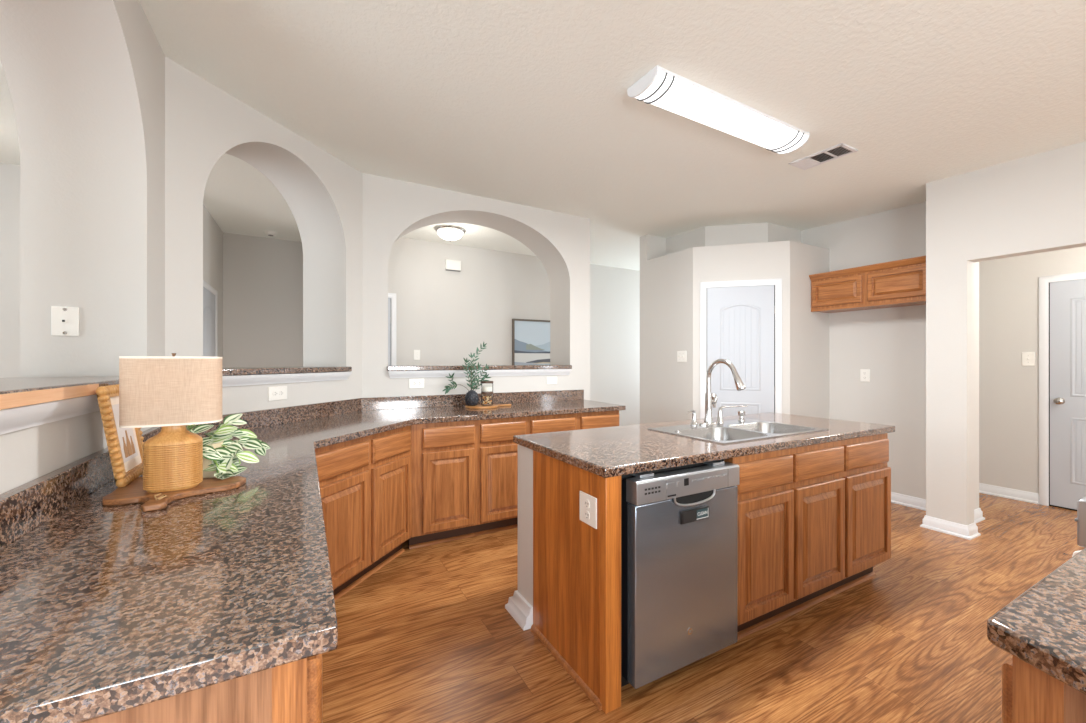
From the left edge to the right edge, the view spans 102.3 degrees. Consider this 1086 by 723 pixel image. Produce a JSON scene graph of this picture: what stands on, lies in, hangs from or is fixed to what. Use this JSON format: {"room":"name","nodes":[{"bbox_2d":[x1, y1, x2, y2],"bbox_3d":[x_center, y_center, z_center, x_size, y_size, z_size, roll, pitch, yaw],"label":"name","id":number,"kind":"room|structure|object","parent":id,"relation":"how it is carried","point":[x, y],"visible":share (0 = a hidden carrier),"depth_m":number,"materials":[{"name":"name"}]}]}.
{"room":"kitchen","nodes":[
{"label":"kitchen","id":0,"kind":"room"},
{"bbox_2d":[0,163,19,377],"bbox_3d":[-4.708,-0.140,3.214,3.230,2.892,0.120,0,0,-29],"label":"wall","id":1,"kind":"structure","parent":0,"point":[9,174],"depth_m":3.43,"materials":[{"name":"grey paint"}]},
{"bbox_2d":[0,0,164,493],"bbox_3d":[-1.320,-0.096,0.804,0.373,2.804,3.080,0,0,-29],"label":"wall","id":2,"kind":"structure","parent":0,"point":[85,79],"depth_m":1.74,"materials":[{"name":"grey paint"}]},
{"bbox_2d":[0,376,118,434],"bbox_3d":[-1.491,0.112,1.132,0.448,0.097,1.462,0,0,-29],"label":"bar ledge","id":3,"kind":"object","parent":2,"relation":"attached to","point":[25,402],"visible":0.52,"depth_m":1.11,"materials":[{"name":"wood"}]},
{"bbox_2d":[51,306,78,335],"bbox_3d":[-1.904,-0.158,1.743,0.078,0.116,0.010,0,0,-29],"label":"plate","id":4,"kind":"object","parent":2,"relation":"attached to","point":[64,320],"visible":1,"depth_m":1.74,"materials":[{"name":"white plastic"}]},
{"bbox_2d":[203,204,222,367],"bbox_3d":[-3.587,-0.143,4.643,0.108,2.897,1.550,0,0,-29],"label":"wall","id":5,"kind":"structure","parent":0,"point":[212,233],"depth_m":4.84,"materials":[{"name":"grey paint"}]},
{"bbox_2d":[203,280,217,356],"bbox_3d":[-3.465,0.260,4.524,0.049,2.092,0.877,0,0,-29],"label":"door","id":6,"kind":"structure","parent":5,"relation":"in","point":[210,295],"depth_m":4.58,"materials":[{"name":"white paint"}]},
{"bbox_2d":[223,232,302,367],"bbox_3d":[-0.949,-0.144,7.040,7.100,2.901,0.120,0,0,-29],"label":"wall","id":7,"kind":"structure","parent":0,"point":[263,277],"depth_m":5.54,"materials":[{"name":"grey paint"}]},
{"bbox_2d":[165,56,361,414],"bbox_3d":[-1.817,-0.106,2.840,0.400,2.824,1.738,0,0,16],"label":"wall","id":8,"kind":"structure","parent":0,"point":[204,122],"depth_m":2.77,"materials":[{"name":"grey paint"}]},
{"bbox_2d":[268,386,286,400],"bbox_3d":[-1.642,0.201,2.710,0.009,0.085,0.135,0,0,17],"label":"wall outlet","id":9,"kind":"object","parent":8,"relation":"attached to","point":[279,392],"visible":1,"depth_m":2.71,"materials":[{"name":"white plastic"}]},
{"bbox_2d":[222,366,351,386],"bbox_3d":[-1.815,0.092,2.837,0.466,0.097,1.102,0,0,16],"label":"bar ledge","id":10,"kind":"object","parent":8,"relation":"attached to","point":[246,375],"visible":0.56,"depth_m":2.72,"materials":[{"name":"laminate"}]},
{"bbox_2d":[0,390,583,549],"bbox_3d":[-0.913,0.343,2.615,1.474,0.101,4.301,0,0,17],"label":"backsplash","id":11,"kind":"structure","parent":8,"relation":"attached to","point":[25,507],"depth_m":1.38,"materials":[{"name":"stone"}]},
{"bbox_2d":[362,173,589,399],"bbox_3d":[-0.640,-0.106,4.119,2.346,2.824,0.400,0,0,-29],"label":"wall","id":12,"kind":"structure","parent":0,"point":[392,209],"depth_m":3.95,"materials":[{"name":"grey paint"}]},
{"bbox_2d":[409,379,423,387],"bbox_3d":[-1.056,0.189,3.658,0.125,0.080,0.009,0,0,-29],"label":"wall outlet","id":13,"kind":"object","parent":12,"relation":"attached to","point":[413,383],"visible":1,"depth_m":3.66,"materials":[{"name":"white plastic"}]},
{"bbox_2d":[387,365,571,377],"bbox_3d":[-0.591,0.091,4.143,1.760,0.098,0.466,0,0,-29],"label":"bar ledge","id":14,"kind":"object","parent":12,"relation":"attached to","point":[400,371],"visible":0.88,"depth_m":3.93,"materials":[{"name":"laminate"}]},
{"bbox_2d":[547,377,556,383],"bbox_3d":[0.088,0.193,4.285,0.115,0.072,0.009,0,0,-29],"label":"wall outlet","id":15,"kind":"object","parent":12,"relation":"attached to","point":[550,380],"visible":1,"depth_m":4.28,"materials":[{"name":"white plastic"}]},
{"bbox_2d":[388,237,639,425],"bbox_3d":[-0.026,-0.127,6.417,6.080,2.866,0.120,0,0,-29],"label":"wall","id":16,"kind":"structure","parent":0,"point":[442,314],"depth_m":5.97,"materials":[{"name":"grey paint"}]},
{"bbox_2d":[388,293,395,365],"bbox_3d":[-2.202,0.240,5.160,0.907,2.132,0.049,0,0,-29],"label":"door","id":17,"kind":"structure","parent":16,"relation":"in","point":[391,296],"depth_m":5.33,"materials":[{"name":"white paint"}]},
{"bbox_2d":[414,350,419,359],"bbox_3d":[-1.578,-0.076,5.488,0.075,0.125,0.017,0,0,-29],"label":"light switch","id":18,"kind":"object","parent":16,"relation":"attached to","point":[416,352],"visible":1,"depth_m":5.49,"materials":[{"name":"white plastic"}]},
{"bbox_2d":[445,259,460,271],"bbox_3d":[-1.169,-1.240,5.694,0.200,0.137,0.050,0,0,-29],"label":"door chime","id":19,"kind":"object","parent":16,"relation":"attached to","point":[450,265],"visible":1,"depth_m":5.67,"materials":[{"name":"white plastic"}]},
{"bbox_2d":[512,319,549,364],"bbox_3d":[0.003,-0.194,6.344,0.980,0.790,0.035,0,0,-29],"label":"framed painting","id":20,"kind":"object","parent":16,"relation":"attached to","point":[530,338],"visible":0.62,"depth_m":6.24,"materials":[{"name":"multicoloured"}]},
{"bbox_2d":[518,444,532,606],"bbox_3d":[0.832,0.868,2.723,2.105,0.876,0.173,0,0,-29],"label":"wall","id":21,"kind":"structure","parent":0,"point":[525,455],"depth_m":2.21,"materials":[{"name":"grey paint"}]},
{"bbox_2d":[505,590,532,630],"bbox_3d":[0.101,1.256,2.351,0.565,0.100,0.223,0,0,-29],"label":"baseboard","id":22,"kind":"structure","parent":21,"relation":"attached to","point":[518,607],"depth_m":2.19,"materials":[{"name":"white paint"}]},
{"bbox_2d":[0,0,1085,270],"bbox_3d":[-0.060,-1.486,2.191,10.400,0.444,9.700,0,0,-29],"label":"ceiling","id":23,"kind":"structure","parent":0,"point":[522,102],"depth_m":2.34,"materials":[{"name":"white paint"}]},
{"bbox_2d":[264,230,277,235],"bbox_3d":[-3.291,-1.535,5.290,0.140,0.043,0.140,0,0,-29],"label":"smoke detector","id":24,"kind":"object","parent":23,"relation":"attached to","point":[268,233],"visible":1,"depth_m":5.25,"materials":[{"name":"white plastic"}]},
{"bbox_2d":[435,225,465,240],"bbox_3d":[-1.061,-1.434,5.006,0.350,0.132,0.350,0,0,-29],"label":"light","id":25,"kind":"object","parent":23,"relation":"attached to","point":[447,232],"visible":1,"depth_m":4.91,"materials":[{"name":"white glass"}]},
{"bbox_2d":[627,65,809,153],"bbox_3d":[1.045,-1.381,2.500,1.255,0.094,0.226,0,0,-29],"label":"ceiling light","id":26,"kind":"object","parent":23,"relation":"attached to","point":[660,87],"visible":1,"depth_m":2.39,"materials":[{"name":"white paint"}]},
{"bbox_2d":[789,143,857,169],"bbox_3d":[1.930,-1.406,3.024,0.190,0.020,0.356,0,0,-29],"label":"ceiling vent","id":27,"kind":"object","parent":23,"relation":"in","point":[840,150],"visible":1,"depth_m":3.01,"materials":[{"name":"metal"}]},
{"bbox_2d":[640,235,665,423],"bbox_3d":[2.283,-0.089,5.720,2.539,2.789,0.120,0,0,-29],"label":"wall","id":28,"kind":"structure","parent":0,"point":[651,247],"depth_m":5.11,"materials":[{"name":"grey paint"}]},
{"bbox_2d":[322,493,1084,722],"bbox_3d":[-0.060,1.336,2.191,10.400,0.060,9.700,0,0,-29],"label":"floor","id":29,"kind":"structure","parent":0,"point":[430,636],"depth_m":1.99,"materials":[{"name":"laminate"}]},
{"bbox_2d":[82,654,321,722],"bbox_3d":[-0.783,0.868,0.881,0.582,0.876,0.806,0,0,-29],"label":"base cabinet","id":30,"kind":"object","parent":29,"relation":"on","point":[291,692],"visible":0.19,"depth_m":0.62,"materials":[{"name":"brown wood"}]},
{"bbox_2d":[315,436,368,600],"bbox_3d":[-1.374,0.868,2.427,0.642,0.876,0.473,0,0,16],"label":"base cabinet","id":31,"kind":"object","parent":29,"relation":"on","point":[343,468],"visible":0.35,"depth_m":2.37,"materials":[{"name":"brown wood"}]},
{"bbox_2d":[359,425,411,580],"bbox_3d":[-1.247,0.868,2.862,0.642,0.876,0.433,0,0,16],"label":"base cabinet","id":32,"kind":"object","parent":29,"relation":"on","point":[390,458],"visible":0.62,"depth_m":2.72,"materials":[{"name":"brown wood"}]},
{"bbox_2d":[408,420,476,548],"bbox_3d":[-0.840,0.868,3.371,0.473,0.876,0.662,0,0,-29],"label":"base cabinet","id":33,"kind":"object","parent":29,"relation":"on","point":[444,454],"visible":0.72,"depth_m":3.08,"materials":[{"name":"brown wood"}]},
{"bbox_2d":[474,417,527,535],"bbox_3d":[-0.450,0.868,3.585,0.417,0.876,0.662,0,0,-29],"label":"base cabinet","id":34,"kind":"object","parent":29,"relation":"on","point":[497,453],"visible":0.56,"depth_m":3.28,"materials":[{"name":"brown wood"}]},
{"bbox_2d":[528,413,576,433],"bbox_3d":[-0.065,0.868,3.796,0.461,0.876,0.662,0,0,-29],"label":"base cabinet","id":35,"kind":"object","parent":29,"relation":"on","point":[561,422],"visible":0.11,"depth_m":3.50,"materials":[{"name":"brown wood"}]},
{"bbox_2d":[531,450,620,713],"bbox_3d":[0.120,0.868,1.893,0.090,0.876,0.594,0,0,-29],"label":"island end panel","id":36,"kind":"object","parent":29,"relation":"on","point":[577,565],"visible":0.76,"depth_m":1.78,"materials":[{"name":"brown wood"}]},
{"bbox_2d":[580,491,596,528],"bbox_3d":[0.176,0.584,1.720,0.009,0.118,0.115,0,0,-29],"label":"island outlet","id":37,"kind":"object","parent":36,"relation":"attached to","point":[588,503],"visible":1,"depth_m":1.71,"materials":[{"name":"white plastic"}]},
{"bbox_2d":[585,500,589,507],"bbox_3d":[0.174,0.562,1.719,0.002,0.033,0.033,0,0,-29],"label":"socket","id":38,"kind":"object","parent":37,"relation":"attached to","point":[587,502],"depth_m":1.72,"materials":[{"name":"white plastic"}]},
{"bbox_2d":[585,511,589,519],"bbox_3d":[0.174,0.606,1.719,0.002,0.033,0.033,0,0,-29],"label":"socket","id":39,"kind":"object","parent":37,"relation":"attached to","point":[587,513],"depth_m":1.72,"materials":[{"name":"white plastic"}]},
{"bbox_2d":[577,410,618,429],"bbox_3d":[0.329,0.868,4.011,0.438,0.876,0.662,0,0,-29],"label":"base cabinet","id":40,"kind":"object","parent":29,"relation":"on","point":[589,420],"visible":0.11,"depth_m":3.71,"materials":[{"name":"brown wood"}]},
{"bbox_2d":[0,390,625,722],"bbox_3d":[-0.703,0.361,2.560,1.931,0.138,4.301,0,0,18],"label":"countertop","id":41,"kind":"structure","parent":40,"relation":"on","point":[105,610],"depth_m":0.82,"materials":[{"name":"stone"}]},
{"bbox_2d":[102,476,245,511],"bbox_3d":[-1.145,0.379,1.322,0.378,0.026,0.295,0,0,18],"label":"cutting board","id":42,"kind":"object","parent":41,"relation":"on","point":[132,493],"visible":0.86,"depth_m":1.24,"materials":[{"name":"brown wood"}]},
{"bbox_2d":[96,384,143,486],"bbox_3d":[-1.325,0.227,1.387,0.068,0.304,0.249,0,0,-29],"label":"picture frame","id":43,"kind":"object","parent":42,"relation":"on","point":[125,445],"visible":0.67,"depth_m":1.32,"materials":[{"name":"brown wood"}]},
{"bbox_2d":[112,404,137,462],"bbox_3d":[-1.324,0.224,1.387,0.030,0.178,0.131,0,0,-29],"label":"print","id":44,"kind":"object","parent":43,"relation":"attached to","point":[127,437],"depth_m":1.38,"materials":[{"name":"white paper"}]},
{"bbox_2d":[119,353,222,492],"bbox_3d":[-1.089,0.175,1.291,0.232,0.396,0.143,0,0,-29],"label":"table lamp","id":45,"kind":"object","parent":42,"relation":"on","point":[172,393],"visible":1,"depth_m":1.24,"materials":[{"name":"beige fabric"}]},
{"bbox_2d":[186,413,269,479],"bbox_3d":[-1.081,0.289,1.471,0.274,0.204,0.268,0,0,-29],"label":"potted plant","id":46,"kind":"object","parent":41,"relation":"on","point":[220,462],"visible":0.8,"depth_m":1.47,"materials":[{"name":"green plant"}]},
{"bbox_2d":[465,404,510,408],"bbox_3d":[-0.461,0.384,3.727,0.412,0.016,0.280,0,0,-29],"label":"serving board","id":47,"kind":"object","parent":41,"relation":"on","point":[478,406],"visible":0.84,"depth_m":3.61,"materials":[{"name":"brown wood"}]},
{"bbox_2d":[465,390,478,405],"bbox_3d":[-0.599,0.310,3.685,0.119,0.130,0.122,0,0,-29],"label":"bud vase","id":48,"kind":"object","parent":47,"relation":"on","point":[471,397],"visible":1,"depth_m":3.65,"materials":[{"name":"black ceramic"}]},
{"bbox_2d":[443,342,491,393],"bbox_3d":[-0.629,0.075,3.642,0.437,0.483,0.078,0,0,-31],"label":"branches","id":49,"kind":"object","parent":48,"relation":"in","point":[471,367],"visible":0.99,"depth_m":3.67,"materials":[{"name":"green plant"}]},
{"bbox_2d":[481,392,492,405],"bbox_3d":[-0.472,0.319,3.704,0.104,0.112,0.104,0,0,-29],"label":"glass jar","id":50,"kind":"object","parent":47,"relation":"on","point":[482,393],"visible":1,"depth_m":3.68,"materials":[{"name":"white"}]},
{"bbox_2d":[481,381,492,391],"bbox_3d":[-0.472,0.217,3.704,0.104,0.092,0.104,0,0,-29],"label":"glass jar","id":51,"kind":"object","parent":50,"relation":"on","point":[483,388],"visible":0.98,"depth_m":3.67,"materials":[{"name":"white"}]},
{"bbox_2d":[621,459,738,688],"bbox_3d":[0.458,0.872,2.039,0.622,0.868,0.614,0,0,-29],"label":"dishwasher","id":52,"kind":"object","parent":29,"relation":"on","point":[679,583],"visible":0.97,"depth_m":1.74,"materials":[{"name":"silver metal"}]},
{"bbox_2d":[680,505,708,524],"bbox_3d":[0.622,0.630,1.790,0.164,0.052,0.008,0,0,-29],"label":"sign","id":53,"kind":"object","parent":52,"relation":"attached to","point":[700,513],"visible":1,"depth_m":1.78,"materials":[{"name":"black plastic"}]},
{"bbox_2d":[724,440,844,639],"bbox_3d":[1.117,0.868,2.435,0.901,0.876,0.602,0,0,-29],"label":"base cabinet","id":54,"kind":"object","parent":29,"relation":"on","point":[791,502],"visible":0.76,"depth_m":2.15,"materials":[{"name":"brown wood"}]},
{"bbox_2d":[513,412,894,477],"bbox_3d":[0.984,0.411,2.470,2.167,0.038,0.801,0,0,-29],"label":"countertop","id":55,"kind":"structure","parent":54,"relation":"on","point":[606,452],"depth_m":2.10,"materials":[{"name":"stone"}]},
{"bbox_2d":[699,359,745,425],"bbox_3d":[1.057,0.187,2.557,0.136,0.398,0.277,0,0,-29],"label":"faucet","id":56,"kind":"object","parent":55,"relation":"on","point":[708,420],"visible":1,"depth_m":2.63,"materials":[{"name":"silver metal"}]},
{"bbox_2d":[648,406,828,443],"bbox_3d":[1.107,0.430,2.486,0.880,0.292,0.513,0,0,-29],"label":"sink","id":57,"kind":"object","parent":55,"relation":"in","point":[731,431],"depth_m":2.53,"materials":[{"name":"silver metal"}]},
{"bbox_2d":[688,410,697,425],"bbox_3d":[0.894,0.340,2.624,0.078,0.093,0.044,0,0,-29],"label":"soap dispenser","id":58,"kind":"object","parent":57,"relation":"on","point":[694,421],"visible":1,"depth_m":2.62,"materials":[{"name":"silver metal"}]},
{"bbox_2d":[738,411,744,420],"bbox_3d":[1.282,0.355,2.825,0.046,0.062,0.046,0,0,-29],"label":"soap dispenser","id":59,"kind":"object","parent":57,"relation":"on","point":[741,414],"visible":1,"depth_m":2.81,"materials":[{"name":"silver metal"}]},
{"bbox_2d":[832,433,890,594],"bbox_3d":[1.732,0.868,2.772,0.500,0.876,0.602,0,0,-29],"label":"base cabinet","id":60,"kind":"object","parent":29,"relation":"on","point":[867,473],"visible":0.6,"depth_m":2.50,"materials":[{"name":"brown wood"}]},
{"bbox_2d":[1002,656,1085,722],"bbox_3d":[1.251,0.869,0.624,0.946,0.875,0.622,0,0,-29],"label":"base cabinet","id":61,"kind":"object","parent":29,"relation":"on","point":[1029,694],"visible":0.44,"depth_m":0.63,"materials":[{"name":"brown wood"}]},
{"bbox_2d":[987,547,1085,694],"bbox_3d":[1.203,0.411,0.580,1.068,0.038,0.662,0,0,-29],"label":"countertop","id":62,"kind":"structure","parent":61,"relation":"on","point":[1044,627],"depth_m":0.65,"materials":[{"name":"stone"}]},
{"bbox_2d":[1072,497,1085,556],"bbox_3d":[1.949,0.843,1.125,0.754,0.926,0.718,0,0,-29],"label":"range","id":63,"kind":"object","parent":29,"relation":"on","point":[1081,504],"visible":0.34,"depth_m":1.20,"materials":[{"name":"metal"}]},
{"bbox_2d":[666,223,800,254],"bbox_3d":[2.153,-1.316,5.002,1.018,0.324,1.014,0,0,-29],"label":"wall","id":64,"kind":"structure","parent":0,"point":[755,232],"depth_m":4.65,"materials":[{"name":"grey paint"}]},
{"bbox_2d":[647,241,828,422],"bbox_3d":[2.136,0.074,4.824,1.419,2.463,1.310,0,0,-29],"label":"wall","id":65,"kind":"structure","parent":0,"point":[674,279],"depth_m":4.44,"materials":[{"name":"grey paint"}]},
{"bbox_2d":[677,351,685,361],"bbox_3d":[1.449,-0.046,4.583,0.017,0.115,0.125,0,0,-29],"label":"light switch","id":66,"kind":"object","parent":65,"relation":"attached to","point":[681,355],"visible":1,"depth_m":4.58,"materials":[{"name":"white plastic"}]},
{"bbox_2d":[700,278,781,418],"bbox_3d":[1.945,0.255,4.315,0.744,2.102,0.092,0,0,16],"label":"door","id":67,"kind":"structure","parent":65,"relation":"in","point":[741,320],"depth_m":4.32,"materials":[{"name":"white paint"}]},
{"bbox_2d":[801,202,925,498],"bbox_3d":[3.100,-0.073,4.417,0.119,2.757,1.631,0,0,-29],"label":"wall","id":68,"kind":"structure","parent":0,"point":[890,343],"depth_m":4.10,"materials":[{"name":"grey paint"}]},
{"bbox_2d":[860,369,869,381],"bbox_3d":[3.122,0.142,4.243,0.009,0.122,0.082,0,0,-29],"label":"wall outlet","id":69,"kind":"object","parent":68,"relation":"attached to","point":[864,373],"visible":1,"depth_m":4.24,"materials":[{"name":"white plastic"}]},
{"bbox_2d":[809,256,925,312],"bbox_3d":[3.044,-0.670,4.011,0.366,0.363,0.985,0,0,-29],"label":"upper cabinet","id":70,"kind":"object","parent":68,"relation":"attached to","point":[898,283],"visible":0.73,"depth_m":3.90,"materials":[{"name":"brown wood"}]},
{"bbox_2d":[891,492,925,510],"bbox_3d":[3.192,1.260,4.096,0.028,0.092,0.981,0,0,-29],"label":"baseboard","id":71,"kind":"structure","parent":68,"relation":"attached to","point":[914,502],"depth_m":3.93,"materials":[{"name":"white paint"}]},
{"bbox_2d":[974,262,978,509],"bbox_3d":[3.364,-0.054,3.558,0.480,2.720,0.129,0,0,-29],"label":"wall","id":72,"kind":"structure","parent":0,"point":[976,264],"depth_m":3.59,"materials":[{"name":"grey paint"}]},
{"bbox_2d":[974,508,984,522],"bbox_3d":[3.389,1.260,3.573,0.478,0.092,0.188,0,0,-29],"label":"baseboard","id":73,"kind":"structure","parent":72,"relation":"attached to","point":[978,514],"depth_m":3.57,"materials":[{"name":"white paint"}]},
{"bbox_2d":[926,141,1085,524],"bbox_3d":[4.072,-0.054,1.631,0.130,2.721,4.189,0,0,-29],"label":"wall","id":74,"kind":"structure","parent":0,"point":[1036,203],"depth_m":3.25,"materials":[{"name":"grey paint"}]},
{"bbox_2d":[920,515,980,539],"bbox_3d":[3.124,1.260,3.362,0.186,0.092,0.298,0,0,-29],"label":"baseboard","id":75,"kind":"structure","parent":74,"relation":"attached to","point":[970,531],"depth_m":3.29,"materials":[{"name":"white paint"}]},
{"bbox_2d":[979,246,1085,493],"bbox_3d":[4.901,-0.077,3.459,0.120,2.766,6.600,0,0,-29],"label":"wall","id":76,"kind":"structure","parent":0,"point":[1008,287],"depth_m":4.16,"materials":[{"name":"grey paint"}]},
{"bbox_2d":[979,483,1038,503],"bbox_3d":[4.314,1.260,4.376,0.028,0.092,0.870,0,0,-29],"label":"baseboard","id":77,"kind":"structure","parent":76,"relation":"attached to","point":[1020,495],"depth_m":4.16,"materials":[{"name":"white paint"}]},
{"bbox_2d":[1022,352,1034,365],"bbox_3d":[4.496,-0.017,4.056,0.017,0.125,0.080,0,0,-29],"label":"light switch","id":78,"kind":"object","parent":76,"relation":"attached to","point":[1028,358],"visible":1,"depth_m":4.05,"materials":[{"name":"white plastic"}]},
{"bbox_2d":[1039,272,1085,510],"bbox_3d":[4.747,0.270,3.578,0.092,2.072,0.942,0,0,-29],"label":"door","id":79,"kind":"structure","parent":76,"relation":"in","point":[1062,297],"depth_m":3.87,"materials":[{"name":"white paint"}]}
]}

